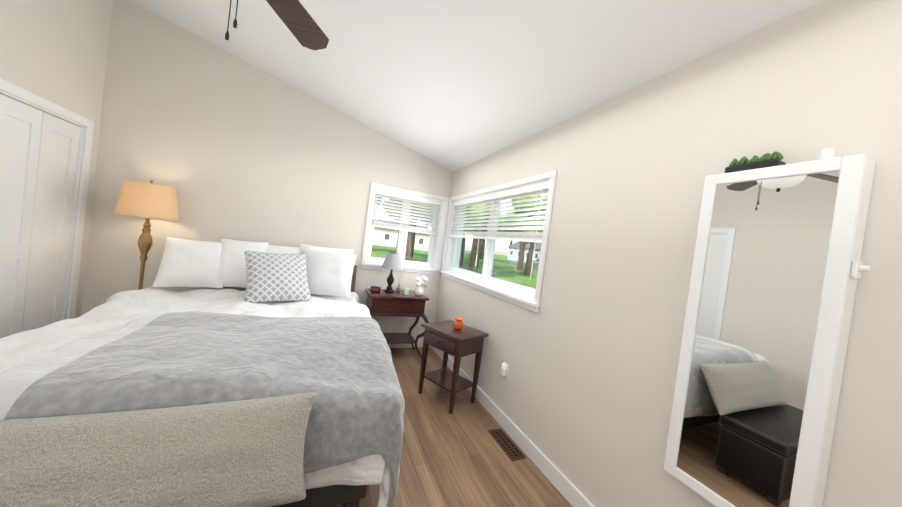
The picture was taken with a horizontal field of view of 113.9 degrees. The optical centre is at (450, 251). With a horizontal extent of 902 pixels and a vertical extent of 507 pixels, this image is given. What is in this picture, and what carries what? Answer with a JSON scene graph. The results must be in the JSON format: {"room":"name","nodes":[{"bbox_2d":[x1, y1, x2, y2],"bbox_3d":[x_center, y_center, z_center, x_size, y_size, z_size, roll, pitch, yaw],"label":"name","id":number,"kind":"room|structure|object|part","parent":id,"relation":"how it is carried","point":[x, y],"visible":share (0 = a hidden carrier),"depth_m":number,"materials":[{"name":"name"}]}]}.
{"room":"bedroom","nodes":[
{"label":"bedroom","id":0,"kind":"room"},
{"bbox_2d":[0,0,112,317],"bbox_3d":[-2.608,-0.797,0.184,0.850,3.750,5.000,7,1,-23],"label":"wall","id":1,"kind":"structure","parent":0,"point":[55,51],"depth_m":2.24,"materials":[{"name":"white paint"}]},
{"bbox_2d":[0,94,80,337],"bbox_3d":[-2.965,-0.006,1.843,0.072,2.002,1.412,7,1,-23],"label":"closet door","id":2,"kind":"structure","parent":1,"relation":"in","point":[38,156],"depth_m":2.17,"materials":[{"name":"white wood"}]},
{"bbox_2d":[0,78,93,319],"bbox_3d":[-3.030,-0.051,1.812,0.218,2.100,1.580,7,1,-23],"label":"door frame","id":3,"kind":"structure","parent":1,"relation":"attached to","point":[85,124],"depth_m":2.50,"materials":[{"name":"white wood"}]},
{"bbox_2d":[81,0,452,338],"bbox_3d":[-1.650,-0.741,3.420,3.855,3.750,0.200,7,1,-23],"label":"wall","id":4,"kind":"structure","parent":0,"point":[225,144],"depth_m":3.00,"materials":[{"name":"white paint"}]},
{"bbox_2d":[360,182,448,274],"bbox_3d":[-0.605,-0.273,3.870,1.048,1.055,0.245,7,1,-23],"label":"window","id":5,"kind":"structure","parent":4,"relation":"in","point":[368,261],"depth_m":3.86,"materials":[{"name":"white wood"}]},
{"bbox_2d":[371,189,440,255],"bbox_3d":[-0.588,-0.353,3.818,0.868,0.761,0.066,7,1,-23],"label":"window blind","id":6,"kind":"object","parent":5,"relation":"attached to","point":[409,198],"visible":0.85,"depth_m":3.80,"materials":[{"name":"white plastic"}]},
{"bbox_2d":[388,339,430,347],"bbox_3d":[-1.844,1.068,3.354,3.438,0.115,0.016,7,1,-23],"label":"baseboard","id":7,"kind":"structure","parent":4,"relation":"attached to","point":[419,343],"depth_m":3.89,"materials":[{"name":"white wood"}]},
{"bbox_2d":[326,347,571,506],"bbox_3d":[-0.922,1.337,1.160,3.855,0.100,5.200,7,1,-23],"label":"floor","id":8,"kind":"structure","parent":0,"point":[458,457],"depth_m":1.97,"materials":[{"name":"brown wood"}]},
{"bbox_2d":[113,180,178,289],"bbox_3d":[-2.787,0.179,2.650,0.414,1.670,0.414,7,1,-23],"label":"lamp","id":9,"kind":"object","parent":8,"relation":"on","point":[148,201],"visible":0.69,"depth_m":2.54,"materials":[{"name":"beige fabric"}]},
{"bbox_3d":[-2.707,-0.453,2.637,0.414,0.300,0.414,7,1,-23],"label":"lamp shade","id":10,"kind":"part","parent":9,"relation":"part of","materials":[{"name":"beige fabric"}]},
{"bbox_2d":[0,237,404,506],"bbox_3d":[-1.474,0.578,2.020,1.941,1.234,2.639,7,1,-23],"label":"bed","id":11,"kind":"object","parent":8,"relation":"on","point":[223,372],"visible":1,"depth_m":1.23,"materials":[{"name":"fabric"},{"name":"wood"}]},
{"bbox_2d":[152,237,230,288],"bbox_3d":[-2.346,0.103,2.688,0.480,0.500,0.212,6,-32,-32],"label":"pillow","id":12,"kind":"object","parent":11,"relation":"on","point":[184,262],"depth_m":2.63,"materials":[{"name":"white fabric"}]},
{"bbox_2d":[207,237,268,289],"bbox_3d":[-2.064,0.114,2.871,0.420,0.520,0.183,7,-27,-25],"label":"pillow","id":13,"kind":"object","parent":11,"relation":"on","point":[226,262],"depth_m":2.77,"materials":[{"name":"white fabric"}]},
{"bbox_2d":[290,248,356,297],"bbox_3d":[-1.296,0.218,3.041,0.560,0.520,0.190,7,-32,-14],"label":"pillow","id":14,"kind":"object","parent":11,"relation":"on","point":[330,273],"depth_m":2.99,"materials":[{"name":"white fabric"}]},
{"bbox_2d":[365,288,429,358],"bbox_3d":[-0.694,0.887,3.533,0.776,0.775,0.493,7,1,-23],"label":"nightstand","id":15,"kind":"object","parent":8,"relation":"on","point":[395,303],"visible":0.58,"depth_m":3.42,"materials":[{"name":"brown wood"}]},
{"bbox_2d":[370,286,380,292],"bbox_3d":[-0.888,0.441,3.457,0.110,0.062,0.062,7,1,2],"label":"alarm clock","id":16,"kind":"object","parent":15,"relation":"on","point":[375,289],"visible":0.98,"depth_m":3.43,"materials":[{"name":"black plastic"}]},
{"bbox_2d":[381,252,401,292],"bbox_3d":[-0.721,0.242,3.557,0.250,0.495,0.250,7,1,-23],"label":"table lamp","id":17,"kind":"object","parent":15,"relation":"on","point":[392,262],"visible":1,"depth_m":3.49,"materials":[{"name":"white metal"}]},
{"bbox_3d":[-0.705,0.112,3.555,0.250,0.187,0.250,7,1,-23],"label":"lamp shade","id":18,"kind":"part","parent":17,"relation":"part of","materials":[{"name":"grey fabric"}]},
{"bbox_2d":[396,272,402,291],"bbox_3d":[-0.637,0.359,3.634,0.089,0.280,0.090,7,1,-23],"label":"reed diffuser","id":19,"kind":"object","parent":15,"relation":"on","point":[398,288],"visible":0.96,"depth_m":3.62,"materials":[{"name":"orange glass"}]},
{"bbox_2d":[402,287,408,294],"bbox_3d":[-0.544,0.474,3.540,0.076,0.080,0.076,7,1,-23],"label":"candle jar","id":20,"kind":"object","parent":15,"relation":"on","point":[405,291],"visible":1,"depth_m":3.51,"materials":[{"name":"green glass"}]},
{"bbox_2d":[414,276,427,295],"bbox_3d":[-0.373,0.415,3.594,0.161,0.238,0.182,7,1,-23],"label":"flower vase","id":21,"kind":"object","parent":15,"relation":"on","point":[419,290],"visible":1,"depth_m":3.55,"materials":[{"name":"white ceramic"}]},
{"bbox_2d":[418,320,488,413],"bbox_3d":[-0.007,1.040,2.741,0.500,0.655,0.406,8,2,43],"label":"side table","id":22,"kind":"object","parent":8,"relation":"on","point":[446,337],"visible":1,"depth_m":2.67,"materials":[{"name":"brown wood"}]},
{"bbox_2d":[453,317,463,328],"bbox_3d":[0.072,0.670,2.754,0.094,0.098,0.094,7,1,-23],"label":"wax warmer","id":23,"kind":"object","parent":22,"relation":"on","point":[458,323],"visible":0.98,"depth_m":2.72,"materials":[{"name":"orange ceramic"}]},
{"bbox_2d":[488,428,525,460],"bbox_3d":[0.411,1.431,2.191,0.120,0.007,0.330,7,1,-23],"label":"floor vent","id":24,"kind":"object","parent":8,"relation":"in","point":[510,448],"visible":1,"depth_m":2.17,"materials":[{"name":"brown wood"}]},
{"bbox_2d":[130,0,823,171],"bbox_3d":[-0.551,-1.601,1.101,3.955,1.109,5.300,7,1,-23],"label":"ceiling","id":25,"kind":"structure","parent":0,"point":[453,85],"depth_m":1.93,"materials":[{"name":"white paint"}]},
{"bbox_2d":[225,0,328,50],"bbox_3d":[-0.715,-1.166,0.847,1.169,0.910,1.134,7,1,-23],"label":"fan","id":26,"kind":"object","parent":25,"relation":"hanging from","point":[300,23],"visible":1,"depth_m":1.32,"materials":[{"name":"brown wood"}]},
{"bbox_2d":[435,0,901,506],"bbox_3d":[1.027,-0.369,1.748,0.200,3.750,5.000,7,1,-23],"label":"wall","id":27,"kind":"structure","parent":0,"point":[581,396],"depth_m":1.40,"materials":[{"name":"white paint"}]},
{"bbox_2d":[439,170,556,312],"bbox_3d":[0.390,-0.132,3.106,0.245,1.055,2.040,7,1,-23],"label":"window","id":28,"kind":"structure","parent":27,"relation":"in","point":[451,255],"depth_m":2.89,"materials":[{"name":"white wood"}]},
{"bbox_2d":[450,180,549,278],"bbox_3d":[0.365,-0.218,3.062,0.065,0.761,1.838,7,1,-23],"label":"window blind","id":29,"kind":"object","parent":28,"relation":"attached to","point":[542,186],"visible":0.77,"depth_m":2.74,"materials":[{"name":"white plastic"}]},
{"bbox_2d":[500,361,508,377],"bbox_3d":[0.440,0.980,2.437,0.040,0.116,0.072,7,1,-23],"label":"outlet","id":30,"kind":"object","parent":27,"relation":"attached to","point":[504,369],"visible":1,"depth_m":2.42,"materials":[{"name":"white plastic"}]},
{"bbox_2d":[431,346,594,506],"bbox_3d":[0.661,1.416,1.834,0.016,0.115,4.800,7,1,-23],"label":"baseboard","id":31,"kind":"structure","parent":27,"relation":"attached to","point":[566,488],"depth_m":2.06,"materials":[{"name":"white wood"}]},
{"bbox_2d":[664,153,875,506],"bbox_3d":[1.087,0.319,1.041,0.093,1.230,0.419,7,1,-23],"label":"mirror","id":32,"kind":"object","parent":27,"relation":"attached to","point":[778,267],"visible":1,"depth_m":0.99,"materials":[{"name":"white"}]},
{"bbox_2d":[725,151,785,172],"bbox_3d":[1.136,-0.331,1.102,0.060,0.067,0.154,7,1,-23],"label":"potted plant","id":33,"kind":"object","parent":32,"relation":"on","point":[775,158],"visible":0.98,"depth_m":1.08,"materials":[{"name":"green plant"}]},
{"bbox_2d":[817,148,835,159],"bbox_3d":[1.203,-0.307,0.940,0.036,0.042,0.035,7,1,-23],"label":"jar","id":34,"kind":"object","parent":32,"relation":"on","point":[825,153],"visible":0.54,"depth_m":0.93,"materials":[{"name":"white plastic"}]},
{"label":"outside","id":35,"kind":"structure","parent":0,"visible":0},
{"bbox_2d":[371,245,538,288],"bbox_3d":[15.653,2.569,61.099,200.000,0.200,220.000,7,1,-23],"label":"ground","id":36,"kind":"structure","parent":35,"point":[513,274],"depth_m":29.65,"materials":[{"name":"green plant"}]},
{"bbox_2d":[382,199,410,219],"bbox_3d":[-11.453,-9.816,72.142,9.866,17.228,12.270,7,1,-23],"label":"tree","id":37,"kind":"object","parent":36,"relation":"on","point":[392,209],"depth_m":67.31,"materials":[{"name":"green plant"}]},
{"bbox_2d":[372,219,430,250],"bbox_3d":[-12.353,-4.122,61.855,14.800,6.016,8.800,7,1,-23],"label":"house","id":38,"kind":"structure","parent":36,"relation":"on","point":[417,244],"depth_m":58.10,"materials":[{"name":"white"}]},
{"bbox_2d":[390,199,413,252],"bbox_3d":[-3.358,-4.345,21.008,6.136,10.426,6.438,7,1,-23],"label":"tree","id":39,"kind":"object","parent":36,"relation":"on","point":[399,223],"depth_m":20.93,"materials":[{"name":"brown plant"}]},
{"bbox_2d":[405,209,421,256],"bbox_3d":[-3.324,-5.784,31.514,7.232,12.884,8.157,7,1,-23],"label":"tree","id":40,"kind":"object","parent":36,"relation":"on","point":[409,247],"depth_m":30.40,"materials":[{"name":"brown plant"}]},
{"bbox_2d":[412,203,490,226],"bbox_3d":[0.098,-2.636,17.500,5.336,8.051,4.511,7,1,-23],"label":"tree","id":41,"kind":"object","parent":36,"relation":"on","point":[467,213],"depth_m":16.76,"materials":[{"name":"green plant"}]},
{"bbox_2d":[459,223,468,265],"bbox_3d":[1.478,-4.095,26.419,6.956,10.918,5.998,7,1,-23],"label":"tree","id":42,"kind":"object","parent":36,"relation":"on","point":[462,255],"depth_m":26.71,"materials":[{"name":"brown plant"}]},
{"bbox_2d":[428,248,537,268],"bbox_3d":[6.880,1.310,62.747,7.000,0.029,190.000,7,1,-23],"label":"street","id":43,"kind":"structure","parent":36,"relation":"on","point":[509,262],"depth_m":53.13,"materials":[{"name":"grey asphalt"}]},
{"bbox_2d":[467,201,506,272],"bbox_3d":[1.448,-3.423,19.142,5.874,9.894,6.280,7,1,-23],"label":"tree","id":44,"kind":"object","parent":36,"relation":"on","point":[475,245],"depth_m":19.43,"materials":[{"name":"brown plant"}]},
{"bbox_2d":[479,213,506,258],"bbox_3d":[6.545,-3.751,51.955,6.005,10.484,6.553,7,1,-23],"label":"tree","id":45,"kind":"object","parent":36,"relation":"on","point":[481,251],"depth_m":51.96,"materials":[{"name":"brown plant"}]},
{"bbox_2d":[502,195,540,269],"bbox_3d":[8.139,-2.532,33.247,4.095,9.231,5.582,7,1,-23],"label":"tree","id":46,"kind":"object","parent":36,"relation":"on","point":[521,254],"depth_m":32.45,"materials":[{"name":"brown plant"}]},
{"bbox_2d":[507,241,540,261],"bbox_3d":[21.162,-0.087,71.927,8.800,6.016,13.800,7,1,-23],"label":"house","id":47,"kind":"structure","parent":36,"relation":"on","point":[514,248],"depth_m":72.39,"materials":[{"name":"grey"}]},
{"bbox_2d":[504,197,546,275],"bbox_3d":[7.200,-1.267,24.814,4.888,6.806,4.466,7,1,-23],"label":"tree","id":48,"kind":"object","parent":36,"relation":"on","point":[529,263],"depth_m":24.22,"materials":[{"name":"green plant"}]}
]}

